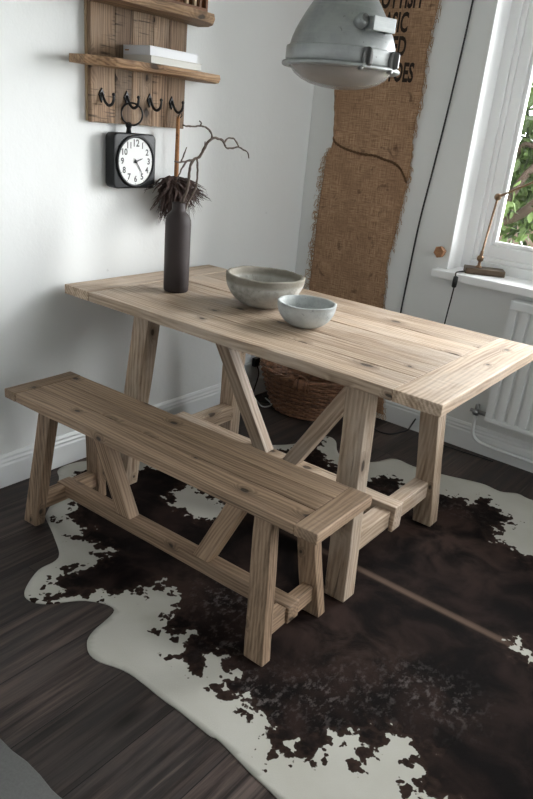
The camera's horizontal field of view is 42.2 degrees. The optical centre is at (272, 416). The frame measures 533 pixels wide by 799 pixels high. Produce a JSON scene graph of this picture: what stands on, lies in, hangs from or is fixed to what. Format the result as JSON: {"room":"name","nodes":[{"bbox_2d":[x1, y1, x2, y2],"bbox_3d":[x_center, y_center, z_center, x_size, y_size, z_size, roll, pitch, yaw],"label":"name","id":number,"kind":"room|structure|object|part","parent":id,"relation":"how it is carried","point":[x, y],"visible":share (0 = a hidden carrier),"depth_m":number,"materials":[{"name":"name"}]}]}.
{"room":"dining room","nodes":[
{"label":"dining room","id":0,"kind":"room"},
{"bbox_2d":[0,0,313,454],"bbox_3d":[-1.261,-0.841,2.016,0.300,2.500,4.900,21,28,33],"label":"wall","id":1,"kind":"structure","parent":0,"point":[61,223],"depth_m":2.77,"materials":[{"name":"white paint"}]},
{"bbox_2d":[0,370,266,488],"bbox_3d":[-1.336,0.333,2.279,0.019,0.130,4.600,21,28,33],"label":"baseboard","id":2,"kind":"structure","parent":1,"relation":"attached to","point":[15,466],"depth_m":2.88,"materials":[{"name":"white paint"}]},
{"bbox_2d":[69,0,219,128],"bbox_3d":[-0.416,-1.468,2.436,0.184,0.824,0.685,21,28,33],"label":"wall shelf","id":3,"kind":"object","parent":1,"relation":"attached to","point":[112,81],"visible":0.98,"depth_m":2.49,"materials":[{"name":"brown wood"}]},
{"bbox_2d":[105,102,155,187],"bbox_3d":[-0.527,-1.024,2.611,0.070,0.304,0.208,21,28,33],"label":"wall clock","id":4,"kind":"object","parent":3,"relation":"hanging from","point":[130,157],"visible":1,"depth_m":2.60,"materials":[{"name":"black paint"}]},
{"bbox_3d":[-0.536,-1.082,2.583,0.025,0.040,0.024,21,28,33],"label":"hanger stem","id":5,"kind":"part","parent":4,"relation":"part of","materials":[{"name":"black paint"}]},
{"bbox_3d":[-0.419,-1.266,2.522,0.148,0.029,0.663,21,28,33],"label":"shelf","id":6,"kind":"part","parent":3,"relation":"part of","materials":[{"name":"brown wood"}]},
{"bbox_3d":[-0.422,-1.435,2.416,0.153,0.034,0.632,21,28,33],"label":"shelf","id":7,"kind":"part","parent":3,"relation":"part of","materials":[{"name":"brown wood"}]},
{"bbox_2d":[123,54,201,70],"bbox_3d":[-0.400,-1.299,2.536,0.146,0.024,0.255,21,28,33],"label":"book","id":8,"kind":"object","parent":3,"relation":"on","point":[152,59],"visible":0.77,"depth_m":2.46,"materials":[{"name":"beige paper"}]},
{"bbox_2d":[123,45,196,62],"bbox_3d":[-0.405,-1.323,2.522,0.142,0.030,0.240,21,28,33],"label":"book","id":9,"kind":"object","parent":8,"relation":"on","point":[127,49],"visible":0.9,"depth_m":2.45,"materials":[{"name":"white paper"}]},
{"bbox_2d":[163,0,207,11],"bbox_3d":[-0.357,-1.581,2.447,0.116,0.220,0.272,21,28,33],"label":"wooden box","id":10,"kind":"object","parent":3,"relation":"on","point":[202,5],"visible":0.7,"depth_m":2.52,"materials":[{"name":"brown wood"}]},
{"bbox_2d":[244,354,260,392],"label":"wall socket","id":11,"kind":"object","parent":1,"relation":"attached to","point":[252,365],"depth_m":3.65,"materials":[{"name":"white plastic"}]},
{"bbox_2d":[0,391,532,798],"bbox_3d":[0.148,0.959,1.471,4.200,0.120,4.900,21,28,33],"label":"floor","id":12,"kind":"structure","parent":0,"point":[91,729],"depth_m":1.76,"materials":[{"name":"brown wood"}]},
{"bbox_2d":[0,739,61,798],"bbox_3d":[-0.958,0.902,1.178,1.750,0.011,1.132,21,28,33],"label":"floor mat","id":13,"kind":"object","parent":12,"relation":"on","point":[19,779],"visible":1,"depth_m":1.51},
{"bbox_2d":[255,393,271,406],"label":"power cable","id":14,"kind":"object","parent":12,"relation":"attached to","point":[266,397],"depth_m":3.70,"materials":[{"name":"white plastic"}]},
{"bbox_3d":[-0.049,-0.178,3.690,0.111,0.198,0.156,21,28,33],"label":"plug cord","id":15,"kind":"part","parent":14,"relation":"part of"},
{"bbox_3d":[-0.061,-0.129,3.677,0.134,0.120,0.097,21,28,33],"label":"white cord","id":16,"kind":"part","parent":14,"relation":"part of","materials":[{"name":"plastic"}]},
{"bbox_2d":[24,436,532,798],"bbox_3d":[0.315,0.503,2.426,2.510,0.003,1.981,21,28,33],"label":"cowhide rug","id":17,"kind":"object","parent":12,"relation":"on","point":[418,684],"visible":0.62,"depth_m":2.02,"materials":[{"name":"fur"}]},
{"bbox_2d":[5,371,371,665],"bbox_3d":[-0.340,0.272,2.211,1.283,0.466,0.320,21,27,32],"label":"bench","id":18,"kind":"object","parent":17,"relation":"on","point":[280,493],"visible":1,"depth_m":2.08,"materials":[{"name":"brown wood"}]},
{"bbox_3d":[-0.796,0.172,2.380,0.108,0.434,0.085,21,27,32],"label":"leg","id":19,"kind":"part","parent":18,"relation":"part of","materials":[{"name":"brown wood"}]},
{"bbox_3d":[-0.747,0.262,2.527,0.037,0.058,0.239,21,27,32],"label":"cross rail","id":20,"kind":"part","parent":18,"relation":"part of","materials":[{"name":"brown wood"}]},
{"bbox_3d":[-0.656,0.110,2.558,0.110,0.434,0.086,21,27,32],"label":"leg","id":21,"kind":"part","parent":18,"relation":"part of","materials":[{"name":"brown wood"}]},
{"bbox_3d":[-0.324,0.072,2.130,1.151,0.033,0.275,21,27,32],"label":"seat","id":22,"kind":"part","parent":18,"relation":"part of","materials":[{"name":"brown wood"}]},
{"bbox_3d":[-0.027,0.462,1.876,0.109,0.435,0.085,21,27,32],"label":"leg","id":23,"kind":"part","parent":18,"relation":"part of","materials":[{"name":"brown wood"}]},
{"bbox_3d":[0.039,0.558,2.012,0.037,0.058,0.238,21,27,32],"label":"cross rail","id":24,"kind":"part","parent":18,"relation":"part of","materials":[{"name":"brown wood"}]},
{"bbox_3d":[0.114,0.401,2.054,0.109,0.434,0.085,21,27,32],"label":"leg","id":25,"kind":"part","parent":18,"relation":"part of","materials":[{"name":"brown wood"}]},
{"bbox_2d":[64,265,532,602],"bbox_3d":[0.036,-0.015,2.597,1.521,0.760,0.793,21,27,32],"label":"dining table","id":26,"kind":"object","parent":17,"relation":"on","point":[432,368],"visible":0.8,"depth_m":2.32,"materials":[{"name":"brown wood"}]},
{"bbox_3d":[-0.521,-0.072,2.645,0.134,0.725,0.125,21,27,32],"label":"leg","id":27,"kind":"part","parent":26,"relation":"part of","materials":[{"name":"brown wood"}]},
{"bbox_2d":[163,201,190,292],"bbox_3d":[-0.352,-0.628,2.562,0.094,0.322,0.094,21,28,33],"label":"bottle vase","id":28,"kind":"object","parent":26,"relation":"on","point":[178,221],"visible":1,"depth_m":2.53,"materials":[{"name":"black ceramic"}]},
{"bbox_2d":[144,113,210,222],"bbox_3d":[-0.354,-0.978,2.782,0.219,0.451,0.338,11,23,12],"label":"dried flower","id":29,"kind":"object","parent":28,"relation":"in","point":[171,190],"visible":0.88,"depth_m":2.74,"materials":[{"name":"brown plant"}]},
{"bbox_3d":[-0.381,-1.055,2.763,0.020,0.272,0.020,21,28,33],"label":"handle","id":30,"kind":"part","parent":29,"relation":"part of","materials":[{"name":"brown wood"}]},
{"bbox_2d":[174,121,249,208],"bbox_3d":[-0.231,-0.803,2.628,0.026,0.586,0.396,22,28,34],"label":"twig","id":31,"kind":"object","parent":28,"relation":"in","point":[200,125],"visible":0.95,"depth_m":2.50,"materials":[{"name":"brown wood"}]},
{"bbox_3d":[-0.368,0.043,2.942,0.059,0.067,0.554,21,27,32],"label":"cross rail","id":32,"kind":"part","parent":26,"relation":"part of","materials":[{"name":"brown wood"}]},
{"bbox_3d":[-0.173,-0.220,3.077,0.133,0.726,0.124,21,27,32],"label":"leg","id":33,"kind":"part","parent":26,"relation":"part of","materials":[{"name":"brown wood"}]},
{"bbox_2d":[226,266,305,308],"bbox_3d":[-0.031,-0.462,2.507,0.288,0.118,0.288,21,28,33],"label":"bowl","id":34,"kind":"object","parent":26,"relation":"on","point":[253,286],"visible":0.94,"depth_m":2.42,"materials":[{"name":"grey stone"}]},
{"bbox_2d":[277,295,336,328],"bbox_3d":[0.114,-0.346,2.311,0.202,0.084,0.199,21,28,33],"label":"bowl","id":35,"kind":"object","parent":26,"relation":"on","point":[300,311],"visible":1,"depth_m":2.26,"materials":[{"name":"grey concrete"}]},
{"bbox_3d":[0.242,0.222,2.131,0.134,0.726,0.125,21,27,32],"label":"leg","id":36,"kind":"part","parent":26,"relation":"part of","materials":[{"name":"brown wood"}]},
{"bbox_3d":[0.399,0.338,2.426,0.059,0.067,0.554,21,27,32],"label":"cross rail","id":37,"kind":"part","parent":26,"relation":"part of","materials":[{"name":"brown wood"}]},
{"bbox_3d":[0.591,0.073,2.563,0.134,0.726,0.124,21,27,32],"label":"leg","id":38,"kind":"part","parent":26,"relation":"part of","materials":[{"name":"brown wood"}]},
{"bbox_2d":[259,358,343,420],"bbox_3d":[0.189,-0.148,3.594,0.539,0.264,0.371,7,23,2],"label":"wicker basket","id":39,"kind":"object","parent":12,"relation":"on","point":[294,393],"visible":0.48,"depth_m":3.49,"materials":[{"name":"brown wicker"}]},
{"bbox_3d":[0.143,-0.163,3.422,0.090,0.092,0.046,12,24,16],"label":"handle","id":40,"kind":"part","parent":39,"relation":"part of","materials":[{"name":"brown wicker"}]},
{"bbox_2d":[295,0,532,443],"bbox_3d":[1.798,-0.784,2.597,3.900,2.500,0.300,21,28,33],"label":"wall","id":41,"kind":"structure","parent":0,"point":[478,309],"depth_m":3.19,"materials":[{"name":"white paint"}]},
{"bbox_2d":[304,0,441,419],"bbox_3d":[0.459,-1.130,3.353,0.619,2.297,0.035,21,28,33],"label":"burlap sack","id":42,"kind":"object","parent":41,"relation":"hanging from","point":[366,171],"visible":0.52,"depth_m":3.35,"materials":[{"name":"fabric"}]},
{"bbox_3d":[0.464,-1.238,3.318,0.443,0.169,0.016,21,28,33],"label":"seam cord","id":43,"kind":"part","parent":42,"relation":"part of","materials":[{"name":"brown fabric"}]},
{"bbox_2d":[374,0,473,434],"bbox_3d":[0.706,-1.077,3.084,0.197,2.460,0.194,-9,27,-31],"label":"power cable","id":44,"kind":"object","parent":41,"relation":"attached to","point":[472,0],"visible":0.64,"depth_m":3.15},
{"bbox_2d":[434,246,445,257],"bbox_3d":[0.781,-0.767,3.208,0.055,0.055,0.045,21,28,33],"label":"peg","id":45,"kind":"object","parent":41,"relation":"attached to","point":[439,251],"visible":1,"depth_m":3.19,"materials":[{"name":"brown wood"}]},
{"bbox_2d":[376,399,532,472],"bbox_3d":[1.601,0.346,2.933,3.880,0.130,0.019,21,28,33],"label":"baseboard","id":46,"kind":"structure","parent":41,"relation":"attached to","point":[457,432],"depth_m":3.36,"materials":[{"name":"white paint"}]},
{"bbox_2d":[431,0,532,297],"bbox_3d":[1.546,-1.059,2.617,1.685,1.359,0.280,21,28,33],"label":"window","id":47,"kind":"structure","parent":41,"relation":"in","point":[507,78],"depth_m":3.09,"materials":[{"name":"white paint"}]},
{"bbox_3d":[1.469,-0.445,2.853,1.685,0.036,0.225,21,28,33],"label":"sill","id":48,"kind":"part","parent":47,"relation":"part of","materials":[{"name":"white paint"}]},
{"bbox_2d":[444,181,532,461],"bbox_3d":[1.046,-0.473,3.177,0.486,1.367,0.233,19,26,29],"label":"desk lamp","id":49,"kind":"object","parent":47,"relation":"on","point":[469,269],"visible":0.84,"depth_m":3.16,"materials":[{"name":"brown metal"}]},
{"bbox_2d":[452,276,457,287],"bbox_3d":[0.834,-0.617,3.156,0.023,0.053,0.023,8,23,6],"label":"switch","id":50,"kind":"object","parent":49,"relation":"attached to","point":[455,279],"depth_m":3.15,"materials":[{"name":"black plastic"}]},
{"bbox_3d":[0.930,-0.225,3.223,0.107,0.853,0.384,-12,29,-35],"label":"lamp cord","id":51,"kind":"part","parent":49,"relation":"part of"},
{"bbox_3d":[0.977,-0.852,3.122,0.016,0.277,0.041,-7,26,-27],"label":"arm","id":52,"kind":"part","parent":49,"relation":"part of","materials":[{"name":"brown wood"}]},
{"bbox_3d":[1.119,-1.005,2.954,0.290,0.173,0.013,20,27,31],"label":"arm","id":53,"kind":"part","parent":49,"relation":"part of","materials":[{"name":"brown wood"}]},
{"bbox_3d":[1.608,-1.098,2.686,1.587,1.328,0.070,21,28,33],"label":"frame","id":54,"kind":"part","parent":47,"relation":"part of","materials":[{"name":"white paint"}]},
{"bbox_3d":[1.617,-1.101,2.696,1.443,1.184,0.053,21,28,33],"label":"sash","id":55,"kind":"part","parent":47,"relation":"part of","materials":[{"name":"white paint"}]},
{"bbox_2d":[470,298,532,463],"bbox_3d":[1.420,-0.032,2.900,1.160,0.721,0.085,21,28,33],"label":"radiator","id":56,"kind":"object","parent":41,"relation":"attached to","point":[510,404],"visible":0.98,"depth_m":3.10,"materials":[{"name":"metal"}]},
{"bbox_3d":[1.412,-0.078,2.861,0.998,0.540,0.031,21,28,33],"label":"panel","id":57,"kind":"part","parent":56,"relation":"part of","materials":[{"name":"metal"}]},
{"bbox_2d":[509,298,532,314],"bbox_3d":[1.452,-0.344,2.767,1.002,0.040,0.085,21,28,33],"label":"grille","id":58,"kind":"object","parent":56,"relation":"attached to","point":[518,306],"depth_m":2.99,"materials":[{"name":"metal"}]},
{"bbox_3d":[0.384,-1.434,0.457,4.200,0.100,4.900,21,28,33],"label":"ceiling","id":59,"kind":"structure","parent":0,"visible":0},
{"bbox_2d":[282,0,399,89],"bbox_3d":[0.245,-1.456,1.901,0.354,1.008,0.354,8,23,5],"label":"pendant lamp","id":60,"kind":"object","parent":59,"relation":"hanging from","point":[335,44],"visible":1,"depth_m":1.93,"materials":[{"name":"metal"}]},
{"label":"outside","id":61,"kind":"structure","parent":0,"visible":0},
{"bbox_3d":[6.791,-0.743,7.911,18.000,0.200,13.650,21,28,33],"label":"lawn","id":62,"kind":"structure","parent":61,"visible":0},
{"bbox_2d":[498,187,532,246],"bbox_3d":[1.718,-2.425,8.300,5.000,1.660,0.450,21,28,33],"label":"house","id":63,"kind":"structure","parent":62,"relation":"on","point":[500,237],"depth_m":7.43,"materials":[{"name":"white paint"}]},
{"bbox_2d":[499,80,532,246],"bbox_3d":[2.025,-1.622,4.538,3.037,3.191,2.051,21,28,33],"label":"tree","id":64,"kind":"object","parent":62,"relation":"on","point":[521,200],"visible":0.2,"depth_m":4.44,"materials":[{"name":"green plant"}]}
]}

